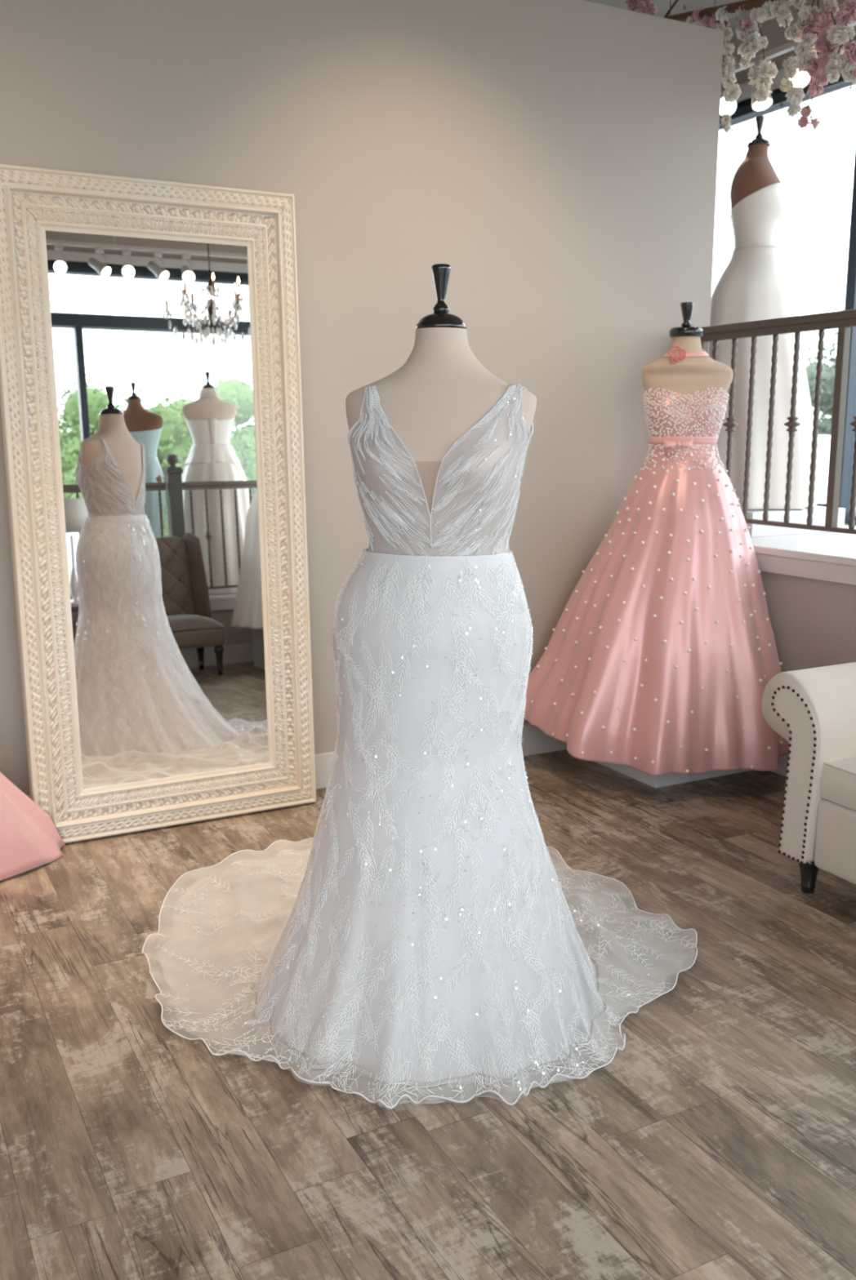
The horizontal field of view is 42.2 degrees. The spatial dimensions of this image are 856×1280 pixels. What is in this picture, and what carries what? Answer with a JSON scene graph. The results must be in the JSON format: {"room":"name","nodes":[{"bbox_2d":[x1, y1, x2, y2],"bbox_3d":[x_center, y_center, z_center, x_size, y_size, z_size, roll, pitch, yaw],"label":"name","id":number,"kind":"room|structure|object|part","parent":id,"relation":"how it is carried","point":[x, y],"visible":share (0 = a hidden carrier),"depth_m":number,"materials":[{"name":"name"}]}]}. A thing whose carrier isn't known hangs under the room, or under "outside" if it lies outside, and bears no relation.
{"room":"clothing store","nodes":[
{"label":"clothing store","id":0,"kind":"room"},
{"bbox_2d":[0,0,723,795],"bbox_3d":[-1.910,-0.787,3.428,7.100,3.070,0.120,-6,12,-27],"label":"wall","id":1,"kind":"structure","parent":0,"point":[560,157],"depth_m":4.24,"materials":[{"name":"beige paint"}]},
{"bbox_2d":[26,723,566,798],"bbox_3d":[-1.944,0.669,3.607,6.950,0.143,0.016,-6,12,-27],"label":"baseboard","id":2,"kind":"structure","parent":1,"relation":"attached to","point":[535,741],"depth_m":4.83,"materials":[{"name":"white paint"}]},
{"bbox_2d":[0,749,855,1279],"bbox_3d":[-0.811,1.174,1.646,7.070,0.120,4.670,-6,12,-27],"label":"floor","id":3,"kind":"structure","parent":0,"point":[718,1143],"depth_m":2.33,"materials":[{"name":"brown wood"}]},
{"bbox_2d":[0,164,315,843],"bbox_3d":[-0.908,-0.433,3.847,1.020,2.209,0.162,-6,12,-27],"label":"floor mirror","id":4,"kind":"object","parent":3,"relation":"on","point":[150,381],"visible":0.99,"depth_m":3.83,"materials":[{"name":"white wood"}]},
{"bbox_2d":[45,230,269,789],"bbox_3d":[-0.911,-0.428,3.853,0.696,1.871,0.082,-6,12,-27],"label":"mirror glass","id":5,"kind":"object","parent":4,"relation":"attached to","point":[153,370],"depth_m":3.84,"materials":[{"name":"silver mirror"}]},
{"bbox_2d":[345,263,536,515],"bbox_3d":[0.030,0.050,2.553,0.385,1.749,0.382,-6,12,-27],"label":"mannequin","id":6,"kind":"object","parent":3,"relation":"on","point":[442,390],"visible":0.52,"depth_m":2.37,"materials":[{"name":"beige fabric"}]},
{"bbox_2d":[142,383,697,1109],"bbox_3d":[-0.056,0.098,2.970,1.460,1.495,1.620,-6,12,-27],"label":"gown","id":7,"kind":"object","parent":6,"relation":"on","point":[431,936],"visible":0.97,"depth_m":2.43,"materials":[{"name":"white fabric"}]},
{"bbox_2d":[595,761,751,788],"bbox_3d":[1.012,0.469,4.780,0.560,0.098,0.590,-6,12,-27],"label":"podium","id":8,"kind":"object","parent":3,"relation":"on","point":[670,779],"visible":0.16,"depth_m":4.49,"materials":[{"name":"white paint"}]},
{"bbox_2d":[640,302,733,395],"bbox_3d":[1.022,-0.454,4.553,0.380,1.794,0.380,-6,12,-27],"label":"mannequin","id":9,"kind":"object","parent":8,"relation":"on","point":[691,375],"visible":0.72,"depth_m":4.37,"materials":[{"name":"beige fabric"}]},
{"bbox_2d":[523,386,788,775],"bbox_3d":[0.932,-0.266,4.429,0.899,1.460,0.939,-6,12,-27],"label":"gown","id":10,"kind":"object","parent":9,"relation":"attached to","point":[660,659],"visible":0.99,"depth_m":4.31,"materials":[{"name":"pink fabric"}]},
{"bbox_2d":[662,344,708,364],"bbox_3d":[1.016,-1.133,4.409,0.192,0.076,0.162,-6,12,-27],"label":"choker","id":11,"kind":"object","parent":9,"relation":"on","point":[678,354],"visible":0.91,"depth_m":4.35,"materials":[{"name":"pink fabric"}]},
{"bbox_2d":[760,662,855,893],"bbox_3d":[1.803,0.466,2.859,0.842,0.820,1.785,-6,12,-27],"label":"sofa","id":12,"kind":"object","parent":3,"relation":"on","point":[813,709],"visible":1,"depth_m":3.27,"materials":[{"name":"beige fabric"}]},
{"bbox_3d":[1.090,0.400,3.324,0.009,0.529,0.188,-6,12,-27],"label":"arm panel","id":13,"kind":"part","parent":12,"relation":"part of","materials":[{"name":"beige fabric"}]},
{"bbox_3d":[1.171,0.715,3.412,0.076,0.125,0.076,-6,12,-27],"label":"leg","id":14,"kind":"part","parent":12,"relation":"part of","materials":[{"name":"black paint"}]},
{"bbox_3d":[1.800,0.649,2.892,0.777,0.218,1.343,-6,12,-27],"label":"seat frame","id":15,"kind":"part","parent":12,"relation":"part of","materials":[{"name":"beige fabric"}]},
{"bbox_2d":[818,756,855,810],"bbox_3d":[1.560,0.433,3.109,0.617,0.130,0.695,-6,12,-27],"label":"seat cushion","id":16,"kind":"object","parent":12,"relation":"on","point":[837,775],"depth_m":3.21,"materials":[{"name":"beige fabric"}]},
{"bbox_2d":[583,0,791,28],"bbox_3d":[-0.587,-2.608,1.894,8.550,0.120,8.300,-6,12,-27],"label":"ceiling","id":17,"kind":"structure","parent":0,"point":[662,6],"depth_m":5.71,"materials":[{"name":"grey paint"}]},
{"bbox_2d":[662,0,786,22],"bbox_3d":[1.368,-2.925,4.927,0.085,0.387,1.446,-6,12,-27],"label":"branch","id":18,"kind":"object","parent":17,"relation":"hanging from","point":[747,5],"visible":0.61,"depth_m":4.99,"materials":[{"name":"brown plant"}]},
{"bbox_2d":[624,0,657,15],"bbox_3d":[1.066,-3.130,5.491,0.140,0.170,0.187,-6,12,-27],"label":"garland","id":19,"kind":"object","parent":18,"relation":"hanging from","point":[644,6],"visible":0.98,"depth_m":5.46,"materials":[{"name":"pink plant"}]},
{"bbox_2d":[683,4,729,30],"bbox_3d":[1.275,-2.853,5.096,0.094,0.175,0.247,-7,13,-31],"label":"garland","id":20,"kind":"object","parent":18,"relation":"hanging from","point":[710,22],"visible":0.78,"depth_m":5.08,"materials":[{"name":"pink plant"}]},
{"bbox_2d":[720,20,741,133],"bbox_3d":[1.349,-2.561,4.999,0.089,0.530,0.139,-9,14,-40],"label":"garland","id":21,"kind":"object","parent":18,"relation":"hanging from","point":[731,92],"visible":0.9,"depth_m":4.99,"materials":[{"name":"white plant"}]},
{"bbox_3d":[1.347,-2.580,5.011,0.025,0.497,0.050,-6,12,-27],"label":"stem","id":22,"kind":"part","parent":21,"relation":"part of","materials":[{"name":"plant"}]},
{"bbox_2d":[714,5,761,69],"bbox_3d":[1.387,-2.680,4.930,0.117,0.302,0.234,-9,14,-39],"label":"garland","id":23,"kind":"object","parent":18,"relation":"hanging from","point":[749,34],"visible":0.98,"depth_m":4.89,"materials":[{"name":"white plant"}]},
{"bbox_2d":[745,7,777,102],"bbox_3d":[1.436,-2.560,4.830,0.120,0.409,0.192,-6,12,-27],"label":"garland","id":24,"kind":"object","parent":18,"relation":"hanging from","point":[762,77],"visible":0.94,"depth_m":4.81,"materials":[{"name":"white plant"}]},
{"bbox_3d":[1.443,-2.586,4.827,0.020,0.357,0.085,-6,12,-27],"label":"stem","id":25,"kind":"part","parent":24,"relation":"part of","materials":[{"name":"plant"}]},
{"bbox_2d":[755,0,811,42],"bbox_3d":[1.531,-2.630,4.678,0.146,0.218,0.296,-6,12,-27],"label":"garland","id":26,"kind":"object","parent":18,"relation":"hanging from","point":[769,10],"visible":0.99,"depth_m":4.69,"materials":[{"name":"white plant"}]},
{"bbox_2d":[775,0,817,117],"bbox_3d":[1.554,-2.458,4.636,0.142,0.498,0.203,-6,12,-27],"label":"garland","id":27,"kind":"object","parent":18,"relation":"hanging from","point":[803,51],"visible":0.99,"depth_m":4.65,"materials":[{"name":"white plant"}]},
{"bbox_2d":[796,0,822,140],"bbox_3d":[1.619,-2.413,4.662,0.105,0.579,0.124,5,12,24],"label":"garland","id":28,"kind":"object","parent":18,"relation":"hanging from","point":[805,112],"visible":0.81,"depth_m":4.69,"materials":[{"name":"pink plant"}]},
{"bbox_3d":[1.613,-2.437,4.640,0.029,0.524,0.077,0,11,-2],"label":"stem","id":29,"kind":"part","parent":28,"relation":"part of","materials":[{"name":"plant"}]},
{"bbox_2d":[800,0,836,99],"bbox_3d":[1.595,-2.462,4.552,0.120,0.442,0.179,-3,11,-15],"label":"garland","id":30,"kind":"object","parent":18,"relation":"hanging from","point":[819,22],"visible":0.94,"depth_m":4.54,"materials":[{"name":"pink plant"}]},
{"bbox_3d":[1.606,-2.503,4.563,0.024,0.366,0.108,-6,12,-27],"label":"stem","id":31,"kind":"part","parent":30,"relation":"part of","materials":[{"name":"plant"}]},
{"bbox_2d":[817,0,855,85],"bbox_3d":[1.658,-2.435,4.430,0.159,0.444,0.242,-6,12,-27],"label":"garland","id":32,"kind":"object","parent":18,"relation":"hanging from","point":[833,68],"visible":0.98,"depth_m":4.45,"materials":[{"name":"white plant"}]},
{"bbox_3d":[1.658,-2.473,4.468,0.028,0.384,0.155,-6,12,-27],"label":"stem","id":33,"kind":"part","parent":32,"relation":"part of","materials":[{"name":"plant"}]},
{"bbox_2d":[831,0,855,89],"bbox_3d":[1.696,-2.416,4.383,0.098,0.451,0.208,-6,12,-27],"label":"garland","id":34,"kind":"object","parent":18,"relation":"hanging from","point":[846,14],"visible":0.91,"depth_m":4.40,"materials":[{"name":"pink plant"}]},
{"bbox_2d":[713,0,855,73],"bbox_3d":[1.691,-2.951,5.123,0.036,0.410,4.300,-6,12,-27],"label":"track rail","id":35,"kind":"object","parent":17,"relation":"hanging from","point":[788,46],"visible":0.09,"depth_m":5.24,"materials":[{"name":"white metal"}]},
{"bbox_2d":[719,73,737,116],"bbox_3d":[1.507,-2.720,5.559,0.100,0.214,0.186,4,11,20],"label":"track spotlight","id":36,"kind":"object","parent":35,"relation":"hanging from","point":[723,105],"visible":0.43,"depth_m":5.51,"materials":[{"name":"white ceramic"}]},
{"bbox_2d":[750,59,773,111],"bbox_3d":[1.598,-2.671,5.346,0.100,0.222,0.143,-6,12,-27],"label":"track spotlight","id":37,"kind":"object","parent":35,"relation":"hanging from","point":[761,106],"visible":0.44,"depth_m":5.34,"materials":[{"name":"white ceramic"}]},
{"bbox_2d":[788,41,810,88],"bbox_3d":[1.716,-2.652,5.144,0.100,0.214,0.186,2,11,9],"label":"track spotlight","id":38,"kind":"object","parent":35,"relation":"attached to","point":[798,80],"visible":0.36,"depth_m":5.09,"materials":[{"name":"white ceramic"}]},
{"bbox_2d":[720,0,855,91],"bbox_3d":[2.926,-1.122,4.177,0.140,3.650,7.900,-6,12,-27],"label":"wall","id":39,"kind":"structure","parent":0,"point":[774,33],"depth_m":5.80,"materials":[{"name":"grey paint"}]},
{"bbox_2d":[718,40,855,524],"bbox_3d":[2.907,-1.468,4.083,0.140,2.305,7.930,-6,12,-27],"label":"window","id":40,"kind":"structure","parent":39,"relation":"attached to","point":[744,112],"depth_m":5.59,"materials":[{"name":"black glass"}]},
{"bbox_2d":[760,571,855,672],"bbox_3d":[1.659,0.160,4.258,0.110,0.900,7.000,-6,12,-27],"label":"wall","id":41,"kind":"structure","parent":0,"point":[812,621],"depth_m":4.38,"materials":[{"name":"beige paint"}]},
{"bbox_2d":[769,753,788,776],"bbox_3d":[2.181,0.741,3.223,0.016,0.143,4.524,-6,12,-27],"label":"baseboard","id":42,"kind":"structure","parent":41,"relation":"attached to","point":[782,760],"depth_m":4.56,"materials":[{"name":"white paint"}]},
{"bbox_2d":[750,524,855,566],"bbox_3d":[2.128,-0.343,4.414,1.230,0.030,7.000,-6,12,-27],"label":"window sill","id":43,"kind":"structure","parent":41,"relation":"on","point":[835,548],"depth_m":4.55,"materials":[{"name":"white paint"}]},
{"bbox_2d":[700,309,855,534],"bbox_3d":[1.714,-0.721,3.898,0.062,0.905,2.455,-6,12,-27],"label":"deck railing","id":44,"kind":"object","parent":43,"relation":"on","point":[843,320],"visible":0.72,"depth_m":4.34,"materials":[{"name":"brown metal"}]},
{"bbox_3d":[1.190,-0.879,4.879,0.034,0.850,0.034,-6,12,-27],"label":"support post","id":45,"kind":"part","parent":44,"relation":"part of","materials":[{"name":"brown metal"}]},
{"bbox_3d":[1.714,-1.149,3.817,0.046,0.033,2.455,-6,12,-27],"label":"rail","id":46,"kind":"part","parent":44,"relation":"part of","materials":[{"name":"brown wood"}]},
{"bbox_3d":[1.714,-0.369,3.965,0.026,0.018,2.455,-6,12,-27],"label":"rail","id":47,"kind":"part","parent":44,"relation":"part of","materials":[{"name":"brown metal"}]},
{"bbox_3d":[1.550,-0.796,4.200,0.034,0.760,0.034,-6,12,-27],"label":"support post","id":48,"kind":"part","parent":44,"relation":"part of","materials":[{"name":"brown metal"}]},
{"bbox_2d":[741,506,844,537],"bbox_3d":[1.562,-0.585,5.318,0.580,0.110,0.580,-6,12,-27],"label":"podium","id":49,"kind":"object","parent":43,"relation":"on","point":[796,516],"visible":0.42,"depth_m":5.04,"materials":[{"name":"white paint"}]},
{"bbox_2d":[729,115,781,209],"bbox_3d":[1.557,-1.494,5.133,0.422,1.742,0.382,-6,12,-27],"label":"mannequin","id":50,"kind":"object","parent":49,"relation":"on","point":[755,172],"visible":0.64,"depth_m":4.92,"materials":[{"name":"brown fabric"}]},
{"bbox_2d":[708,182,817,509],"bbox_3d":[1.545,-1.351,5.175,0.573,1.439,0.567,-1,11,-7],"label":"gown","id":51,"kind":"object","parent":50,"relation":"on","point":[756,283],"visible":0.78,"depth_m":4.98,"materials":[{"name":"white fabric"}]},
{"bbox_2d":[755,553,855,585],"bbox_3d":[2.175,-0.043,3.080,0.022,0.082,4.540,-6,12,-27],"label":"trim","id":52,"kind":"structure","parent":41,"relation":"attached to","point":[825,571],"depth_m":4.34,"materials":[{"name":"white paint"}]},
{"bbox_3d":[-1.927,-0.005,2.934,0.426,1.714,0.380,-6,12,-27],"label":"dress form","id":53,"kind":"object","parent":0,"visible":0},
{"bbox_2d":[0,771,65,880],"bbox_3d":[-1.721,0.137,3.073,1.404,1.383,0.898,-6,12,-27],"label":"gown","id":54,"kind":"object","parent":53,"relation":"on","point":[30,839],"visible":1,"depth_m":3.58,"materials":[{"name":"pink fabric"}]},
{"label":"outside","id":55,"kind":"structure","parent":0,"visible":0},
{"bbox_3d":[2.332,2.415,-4.044,120.000,0.160,150.000,-6,12,-27],"label":"trim","id":56,"kind":"structure","parent":55,"visible":0},
{"bbox_2d":[802,309,843,422],"bbox_3d":[14.435,-7.498,31.692,7.256,6.022,6.621,10,15,43],"label":"oak tree","id":57,"kind":"object","parent":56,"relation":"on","point":[827,382],"visible":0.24,"depth_m":31.45,"materials":[{"name":"green plant"}]},
{"bbox_2d":[816,434,830,506],"bbox_3d":[7.378,-2.707,18.634,1.910,1.460,4.560,-8,13,-37],"label":"car","id":58,"kind":"object","parent":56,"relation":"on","point":[823,440],"visible":0.16,"depth_m":18.33,"materials":[{"name":"white paint"}]},
{"bbox_2d":[804,309,844,434],"bbox_3d":[18.107,-9.332,41.095,7.119,6.124,9.752,-1,11,-5],"label":"oak tree","id":59,"kind":"object","parent":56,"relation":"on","point":[823,428],"visible":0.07,"depth_m":42.66,"materials":[{"name":"green plant"}]}
]}

